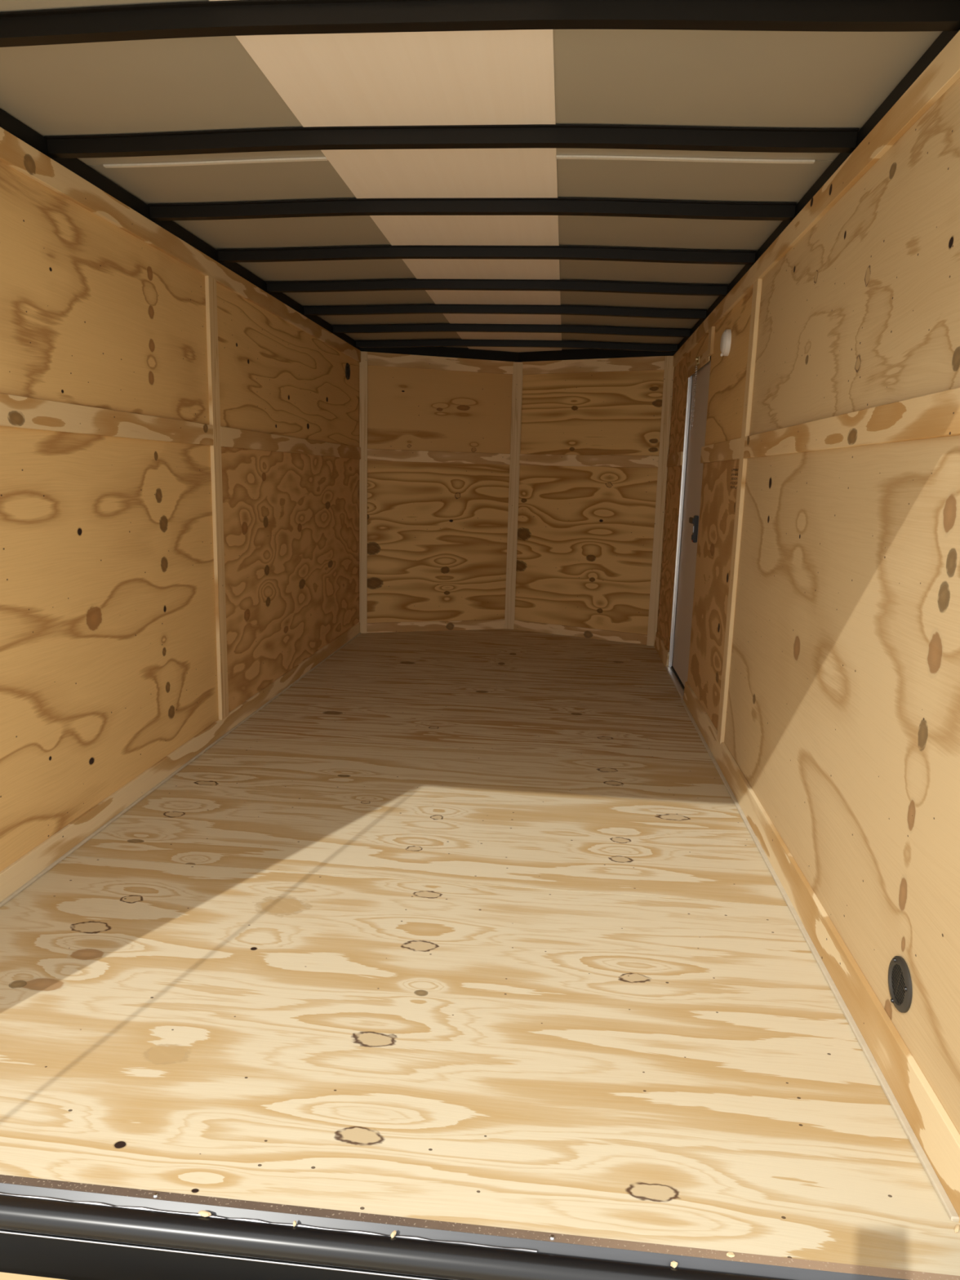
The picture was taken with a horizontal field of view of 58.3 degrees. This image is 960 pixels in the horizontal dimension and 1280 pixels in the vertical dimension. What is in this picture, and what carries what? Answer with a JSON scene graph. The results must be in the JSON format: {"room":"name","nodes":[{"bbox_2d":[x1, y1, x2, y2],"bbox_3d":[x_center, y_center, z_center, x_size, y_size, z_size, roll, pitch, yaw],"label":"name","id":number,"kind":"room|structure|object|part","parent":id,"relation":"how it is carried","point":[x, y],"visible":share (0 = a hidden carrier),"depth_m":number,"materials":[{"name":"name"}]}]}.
{"room":"cargo space","nodes":[
{"label":"cargo space","id":0,"kind":"room"},
{"bbox_2d":[0,160,359,871],"bbox_3d":[-1.072,-0.529,3.483,0.050,1.985,4.841,3,11,5],"label":"wall","id":1,"kind":"structure","parent":0,"point":[108,657],"depth_m":2.77,"materials":[{"name":"brown wood"}]},
{"bbox_3d":[-1.158,-0.909,2.139,0.012,0.633,2.335,3,11,5],"label":"plywood panel","id":2,"kind":"part","parent":1,"relation":"part of","materials":[{"name":"beige wood"}]},
{"bbox_2d":[0,393,213,445],"bbox_3d":[-1.154,-0.579,2.199,0.015,0.077,2.331,3,11,5],"label":"trim","id":3,"kind":"structure","parent":1,"relation":"attached to","point":[15,411],"depth_m":2.50,"materials":[{"name":"beige wood"}]},
{"bbox_3d":[-1.183,0.037,2.320,0.012,1.221,2.335,3,11,5],"label":"plywood panel","id":4,"kind":"part","parent":1,"relation":"part of","materials":[{"name":"beige wood"}]},
{"bbox_2d":[0,108,359,349],"bbox_3d":[-1.041,-1.480,3.312,0.049,0.049,4.861,3,11,5],"label":"trim","id":5,"kind":"structure","parent":1,"relation":"attached to","point":[8,122],"depth_m":2.68,"materials":[{"name":"black metal"}]},
{"bbox_2d":[0,622,359,902],"bbox_3d":[-1.067,0.355,3.623,0.011,0.078,4.791,3,11,5],"label":"baseboard","id":6,"kind":"structure","parent":1,"relation":"attached to","point":[30,864],"depth_m":2.88,"materials":[{"name":"beige wood"}]},
{"bbox_2d":[0,127,360,362],"bbox_3d":[-1.018,-1.412,3.287,0.015,0.071,4.791,3,11,5],"label":"trim","id":7,"kind":"structure","parent":1,"relation":"attached to","point":[15,153],"depth_m":2.70,"materials":[{"name":"beige wood"}]},
{"bbox_2d":[0,632,360,906],"bbox_3d":[-1.059,0.391,3.624,0.010,0.008,4.781,3,11,5],"label":"trim","id":8,"kind":"structure","parent":1,"relation":"attached to","point":[54,864],"depth_m":2.86,"materials":[{"name":"beige wood"}]},
{"bbox_2d":[204,275,229,719],"bbox_3d":[-1.044,-0.524,3.428,0.015,1.727,0.075,3,11,5],"label":"trim","id":9,"kind":"structure","parent":1,"relation":"attached to","point":[210,283],"depth_m":3.41,"materials":[{"name":"beige wood"}]},
{"bbox_3d":[-0.925,-1.351,4.493,0.012,0.633,2.476,3,11,5],"label":"plywood panel","id":10,"kind":"part","parent":1,"relation":"part of","materials":[{"name":"beige wood"}]},
{"bbox_3d":[-0.950,-0.404,4.673,0.012,1.221,2.476,3,11,5],"label":"plywood panel","id":11,"kind":"part","parent":1,"relation":"part of","materials":[{"name":"beige wood"}]},
{"bbox_2d":[220,426,360,459],"bbox_3d":[-0.918,-1.026,4.579,0.015,0.077,2.385,3,11,5],"label":"trim","id":12,"kind":"structure","parent":1,"relation":"attached to","point":[230,437],"depth_m":4.15,"materials":[{"name":"beige wood"}]},
{"bbox_2d":[345,363,350,379],"bbox_3d":[-0.819,-1.671,5.357,0.012,0.100,0.100,3,11,5],"label":"air vent","id":13,"kind":"object","parent":1,"relation":"in","point":[348,366],"visible":1,"depth_m":5.35,"materials":[{"name":"black plastic"}]},
{"bbox_2d":[0,1174,959,1279],"bbox_3d":[-0.271,0.940,1.286,1.981,0.164,0.066,3,11,5],"label":"sill","id":14,"kind":"structure","parent":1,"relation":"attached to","point":[60,1229],"depth_m":1.26,"materials":[{"name":"black paint"}]},
{"bbox_2d":[0,1271,66,1279],"bbox_3d":[-0.394,1.356,0.304,2.020,0.470,1.980,3,11,5],"label":"door","id":15,"kind":"structure","parent":14,"relation":"attached to","point":[3,1276],"depth_m":1.26,"materials":[{"name":"brown wood"}]},
{"bbox_2d":[198,1210,211,1217],"bbox_3d":[-0.411,0.856,1.285,0.021,0.006,0.009,4,11,14],"label":"chip","id":16,"kind":"object","parent":14,"relation":"on","point":[203,1213],"visible":1,"depth_m":1.28,"materials":[{"name":"beige wood"}]},
{"bbox_2d":[390,1230,396,1238],"bbox_3d":[-0.127,0.869,1.259,0.007,0.006,0.012,7,12,27],"label":"chip","id":17,"kind":"object","parent":14,"relation":"on","point":[393,1233],"visible":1,"depth_m":1.26,"materials":[{"name":"beige wood"}]},
{"bbox_2d":[670,1260,677,1267],"bbox_3d":[0.276,0.886,1.222,0.011,0.006,0.009,-1,11,-11],"label":"chip","id":18,"kind":"object","parent":14,"relation":"on","point":[673,1264],"visible":1,"depth_m":1.22,"materials":[{"name":"beige wood"}]},
{"bbox_2d":[726,1251,734,1257],"bbox_3d":[0.361,0.884,1.239,0.012,0.004,0.008,-1,11,-11],"label":"chip","id":19,"kind":"object","parent":14,"relation":"on","point":[730,1254],"visible":1,"depth_m":1.24,"materials":[{"name":"beige wood"}]},
{"bbox_2d":[367,364,512,622],"bbox_3d":[-0.294,-0.988,6.007,1.147,1.985,0.051,-2,11,-17],"label":"wall","id":20,"kind":"structure","parent":0,"point":[437,532],"depth_m":5.98,"materials":[{"name":"brown wood"}]},
{"bbox_2d":[359,351,367,633],"bbox_3d":[-0.787,-0.967,5.810,0.052,1.872,0.014,0,11,-6],"label":"trim","id":21,"kind":"structure","parent":20,"relation":"attached to","point":[363,364],"depth_m":5.80,"materials":[{"name":"beige wood"}]},
{"bbox_2d":[367,619,505,632],"bbox_3d":[-0.308,-0.099,6.145,1.047,0.070,0.016,-2,11,-17],"label":"baseboard","id":22,"kind":"structure","parent":20,"relation":"attached to","point":[386,627],"depth_m":6.13,"materials":[{"name":"beige wood"}]},
{"bbox_3d":[-0.298,-0.650,6.053,1.107,1.221,0.012,-2,11,-17],"label":"plywood panel","id":23,"kind":"part","parent":20,"relation":"part of","materials":[{"name":"beige wood"}]},
{"bbox_2d":[367,448,510,464],"bbox_3d":[-0.277,-1.258,5.924,1.047,0.075,0.016,-2,11,-17],"label":"trim","id":24,"kind":"structure","parent":20,"relation":"attached to","point":[380,455],"depth_m":5.91,"materials":[{"name":"beige wood"}]},
{"bbox_2d":[359,346,518,362],"bbox_3d":[-0.267,-1.951,5.818,1.147,0.078,0.062,-2,11,-17],"label":"trim","id":25,"kind":"structure","parent":20,"relation":"attached to","point":[449,352],"depth_m":5.81,"materials":[{"name":"black metal"}]},
{"bbox_3d":[-0.272,-1.596,5.873,1.107,0.633,0.012,-2,11,-17],"label":"plywood panel","id":26,"kind":"part","parent":20,"relation":"part of","materials":[{"name":"beige wood"}]},
{"bbox_2d":[367,351,513,374],"bbox_3d":[-0.261,-1.865,5.809,1.047,0.084,0.016,-2,11,-17],"label":"trim","id":27,"kind":"structure","parent":20,"relation":"attached to","point":[384,359],"depth_m":5.80,"materials":[{"name":"beige wood"}]},
{"bbox_2d":[504,361,523,629],"bbox_3d":[0.240,-1.002,6.134,0.071,1.872,0.034,3,11,5],"label":"trim","id":28,"kind":"structure","parent":20,"relation":"attached to","point":[517,387],"depth_m":6.11,"materials":[{"name":"beige wood"}]},
{"bbox_2d":[0,0,942,352],"bbox_3d":[0.015,-1.514,3.405,2.140,0.048,5.421,3,11,5],"label":"ceiling","id":29,"kind":"structure","parent":0,"point":[713,78],"depth_m":2.10,"materials":[{"name":"metal"}]},
{"bbox_2d":[44,124,859,158],"bbox_3d":[-0.111,-1.247,2.157,2.028,0.053,0.060,3,11,5],"label":"bow","id":30,"kind":"object","parent":29,"relation":"attached to","point":[532,135],"visible":1,"depth_m":2.14,"materials":[{"name":"black paint"}]},
{"bbox_2d":[147,197,796,221],"bbox_3d":[-0.056,-1.350,2.706,2.028,0.053,0.060,3,11,5],"label":"bow","id":31,"kind":"object","parent":29,"relation":"attached to","point":[494,206],"visible":1,"depth_m":2.69,"materials":[{"name":"black paint"}]},
{"bbox_2d":[0,0,959,47],"bbox_3d":[-0.167,-1.141,1.588,2.028,0.053,0.060,3,11,5],"label":"bow","id":32,"kind":"object","parent":29,"relation":"attached to","point":[233,17],"visible":1,"depth_m":1.56,"materials":[{"name":"black paint"}]},
{"bbox_2d":[216,245,756,264],"bbox_3d":[-0.002,-1.453,3.251,2.028,0.053,0.060,3,11,5],"label":"bow","id":33,"kind":"object","parent":29,"relation":"attached to","point":[362,252],"visible":1,"depth_m":3.23,"materials":[{"name":"black paint"}]},
{"bbox_2d":[266,279,728,296],"bbox_3d":[0.052,-1.555,3.797,2.028,0.053,0.060,3,11,5],"label":"bow","id":34,"kind":"object","parent":29,"relation":"attached to","point":[713,290],"visible":1,"depth_m":3.78,"materials":[{"name":"black paint"}]},
{"bbox_2d":[302,304,706,319],"bbox_3d":[0.106,-1.658,4.345,2.028,0.053,0.060,3,11,5],"label":"bow","id":35,"kind":"object","parent":29,"relation":"attached to","point":[392,308],"visible":1,"depth_m":4.32,"materials":[{"name":"black paint"}]},
{"bbox_2d":[332,323,690,337],"bbox_3d":[0.161,-1.761,4.893,2.028,0.053,0.060,3,11,5],"label":"bow","id":36,"kind":"object","parent":29,"relation":"attached to","point":[452,327],"visible":0.99,"depth_m":4.87,"materials":[{"name":"black paint"}]},
{"bbox_2d":[355,339,677,351],"bbox_3d":[0.216,-1.865,5.445,2.028,0.053,0.060,3,11,5],"label":"bow","id":37,"kind":"object","parent":29,"relation":"attached to","point":[418,343],"visible":1,"depth_m":5.43,"materials":[{"name":"black paint"}]},
{"bbox_2d":[0,628,959,1275],"bbox_3d":[-0.030,0.411,3.844,2.100,0.060,5.179,3,11,5],"label":"floor","id":38,"kind":"structure","parent":0,"point":[476,926],"depth_m":1.86,"materials":[{"name":"brown wood"}]},
{"bbox_2d":[954,1224,959,1232],"bbox_3d":[0.716,0.883,1.293,0.006,0.006,0.018,12,15,43],"label":"chip","id":39,"kind":"object","parent":38,"relation":"on","point":[957,1226],"visible":1,"depth_m":1.29,"materials":[{"name":"beige wood"}]},
{"bbox_2d":[514,366,675,634],"bbox_3d":[0.740,-0.943,5.913,1.147,1.985,0.050,7,12,28],"label":"wall","id":40,"kind":"structure","parent":0,"point":[585,534],"depth_m":5.88,"materials":[{"name":"brown wood"}]},
{"bbox_2d":[513,619,647,644],"bbox_3d":[0.701,-0.055,6.053,1.047,0.070,0.016,7,12,28],"label":"baseboard","id":41,"kind":"structure","parent":40,"relation":"attached to","point":[630,637],"depth_m":6.04,"materials":[{"name":"beige wood"}]},
{"bbox_2d":[519,453,658,467],"bbox_3d":[0.732,-1.214,5.832,1.047,0.075,0.016,7,12,28],"label":"trim","id":42,"kind":"structure","parent":40,"relation":"attached to","point":[636,461],"depth_m":5.82,"materials":[{"name":"beige wood"}]},
{"bbox_3d":[0.722,-0.605,5.960,1.107,1.221,0.012,7,12,28],"label":"plywood panel","id":43,"kind":"part","parent":40,"relation":"part of","materials":[{"name":"beige wood"}]},
{"bbox_2d":[521,355,665,374],"bbox_3d":[0.748,-1.821,5.717,1.047,0.084,0.016,7,12,28],"label":"trim","id":44,"kind":"structure","parent":40,"relation":"attached to","point":[655,362],"depth_m":5.70,"materials":[{"name":"beige wood"}]},
{"bbox_2d":[517,348,675,362],"bbox_3d":[0.763,-1.906,5.724,1.147,0.078,0.062,7,12,28],"label":"trim","id":45,"kind":"structure","parent":40,"relation":"attached to","point":[583,353],"depth_m":5.73,"materials":[{"name":"black metal"}]},
{"bbox_3d":[0.747,-1.552,5.780,1.107,0.633,0.012,7,12,28],"label":"plywood panel","id":46,"kind":"part","parent":40,"relation":"part of","materials":[{"name":"beige wood"}]},
{"bbox_2d":[646,355,674,645],"bbox_3d":[1.179,-0.881,5.633,0.060,1.872,0.014,5,11,16],"label":"trim","id":47,"kind":"structure","parent":40,"relation":"attached to","point":[668,368],"depth_m":5.62,"materials":[{"name":"beige wood"}]},
{"bbox_2d":[657,77,959,1133],"bbox_3d":[1.016,-0.454,3.385,0.050,1.985,4.656,3,11,5],"label":"wall","id":48,"kind":"structure","parent":0,"point":[842,718],"depth_m":1.91,"materials":[{"name":"brown wood"}]},
{"bbox_3d":[1.177,-0.476,5.346,0.012,1.221,0.721,3,11,5],"label":"plywood panel","id":49,"kind":"part","parent":48,"relation":"part of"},
{"bbox_2d":[666,451,683,466],"bbox_3d":[1.177,-1.090,5.207,0.015,0.077,0.667,3,11,5],"label":"trim","id":50,"kind":"structure","parent":48,"relation":"attached to","point":[674,459],"depth_m":5.12,"materials":[{"name":"brown wood"}]},
{"bbox_3d":[1.202,-1.422,5.165,0.012,0.633,0.721,3,11,5],"label":"plywood panel","id":51,"kind":"part","parent":48,"relation":"part of","materials":[{"name":"brown wood"}]},
{"bbox_2d":[665,355,711,699],"bbox_3d":[1.122,-0.590,4.588,0.070,1.696,0.761,3,11,5],"label":"door","id":52,"kind":"structure","parent":48,"relation":"in","point":[677,669],"depth_m":4.67,"materials":[{"name":"metal"}]},
{"bbox_3d":[1.165,-0.657,4.938,0.054,1.690,0.044,3,11,5],"label":"frame","id":53,"kind":"part","parent":52,"relation":"part of","materials":[{"name":"metal"}]},
{"bbox_3d":[1.086,-0.612,4.413,0.012,0.030,0.130,3,11,5],"label":"latch lever","id":54,"kind":"part","parent":52,"relation":"part of","materials":[{"name":"black plastic"}]},
{"bbox_2d":[690,355,699,429],"bbox_3d":[1.111,-1.277,4.463,0.017,0.362,0.073,3,11,5],"label":"chain","id":55,"kind":"object","parent":48,"relation":"hanging from","point":[697,359],"visible":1,"depth_m":4.44,"materials":[{"name":"metal"}]},
{"bbox_2d":[687,350,710,377],"bbox_3d":[1.129,-1.427,4.458,0.006,0.060,0.735,3,11,5],"label":"trim","id":56,"kind":"structure","parent":48,"relation":"attached to","point":[704,358],"depth_m":4.38,"materials":[{"name":"beige wood"}]},
{"bbox_3d":[1.137,-1.510,4.411,0.012,0.182,0.735,3,11,5],"label":"plywood panel","id":57,"kind":"part","parent":48,"relation":"part of","materials":[{"name":"beige wood"}]},
{"bbox_2d":[706,326,715,356],"bbox_3d":[1.086,-1.402,4.045,0.015,0.123,0.080,3,11,5],"label":"trim","id":58,"kind":"structure","parent":48,"relation":"attached to","point":[712,331],"depth_m":4.01,"materials":[{"name":"beige wood"}]},
{"bbox_3d":[1.021,-0.181,3.775,0.012,1.221,1.020,3,11,5],"label":"plywood panel","id":59,"kind":"part","parent":48,"relation":"part of","materials":[{"name":"beige wood"}]},
{"bbox_2d":[700,437,741,462],"bbox_3d":[1.027,-0.804,3.688,0.015,0.077,0.953,3,11,5],"label":"trim","id":60,"kind":"structure","parent":48,"relation":"attached to","point":[730,450],"depth_m":3.60,"materials":[{"name":"beige wood"}]},
{"bbox_2d":[720,328,731,356],"bbox_3d":[1.033,-1.254,3.634,0.032,0.108,0.108,3,11,5],"label":"dome light","id":61,"kind":"object","parent":48,"relation":"attached to","point":[726,339],"visible":1,"depth_m":3.60,"materials":[{"name":"white plastic"}]},
{"bbox_3d":[1.046,-1.127,3.595,0.012,0.633,1.020,3,11,5],"label":"plywood panel","id":62,"kind":"part","parent":48,"relation":"part of","materials":[{"name":"beige wood"}]},
{"bbox_2d":[716,278,762,744],"bbox_3d":[0.970,-0.441,3.236,0.015,1.713,0.075,3,11,5],"label":"trim","id":63,"kind":"structure","parent":48,"relation":"attached to","point":[757,290],"depth_m":3.21,"materials":[{"name":"beige wood"}]},
{"bbox_2d":[653,631,959,1222],"bbox_3d":[0.958,0.415,3.533,0.018,0.100,4.576,3,11,5],"label":"baseboard","id":64,"kind":"structure","parent":48,"relation":"attached to","point":[935,1131],"depth_m":1.80,"materials":[{"name":"beige wood"}]},
{"bbox_2d":[672,30,959,366],"bbox_3d":[1.006,-1.340,3.194,0.015,0.071,4.606,3,11,5],"label":"trim","id":65,"kind":"structure","parent":48,"relation":"attached to","point":[944,71],"depth_m":2.03,"materials":[{"name":"beige wood"}]},
{"bbox_2d":[675,29,959,353],"bbox_3d":[1.029,-1.389,3.124,0.049,0.049,4.861,3,11,5],"label":"trim","id":66,"kind":"structure","parent":48,"relation":"attached to","point":[941,42],"depth_m":2.02,"materials":[{"name":"black metal"}]},
{"bbox_2d":[680,699,959,1222],"bbox_3d":[0.873,0.592,2.836,0.013,0.009,3.130,3,11,5],"label":"trim","id":67,"kind":"structure","parent":48,"relation":"attached to","point":[953,1216],"depth_m":1.76,"materials":[{"name":"beige wood"}]},
{"bbox_3d":[0.867,0.110,2.225,0.012,1.221,2.150,3,11,5],"label":"plywood panel","id":68,"kind":"part","parent":48,"relation":"part of","materials":[{"name":"beige wood"}]},
{"bbox_2d":[743,386,959,458],"bbox_3d":[0.870,-0.507,2.102,0.015,0.077,2.138,3,11,5],"label":"trim","id":69,"kind":"structure","parent":48,"relation":"attached to","point":[936,415],"depth_m":1.84,"materials":[{"name":"beige wood"}]},
{"bbox_3d":[0.892,-0.836,2.044,0.012,0.633,2.150,3,11,5],"label":"plywood panel","id":70,"kind":"part","parent":48,"relation":"part of","materials":[{"name":"beige wood"}]},
{"bbox_2d":[888,955,911,1013],"bbox_3d":[0.774,0.636,1.595,0.012,0.098,0.098,3,11,5],"label":"air vent","id":71,"kind":"object","parent":48,"relation":"in","point":[900,983],"visible":1,"depth_m":1.59,"materials":[{"name":"black plastic"}]},
{"bbox_2d":[891,964,904,1004],"bbox_3d":[0.777,0.637,1.594,0.004,0.071,0.070,3,11,5],"label":"grille","id":72,"kind":"object","parent":71,"relation":"attached to","point":[897,970],"depth_m":1.60,"materials":[{"name":"plastic"}]}
]}

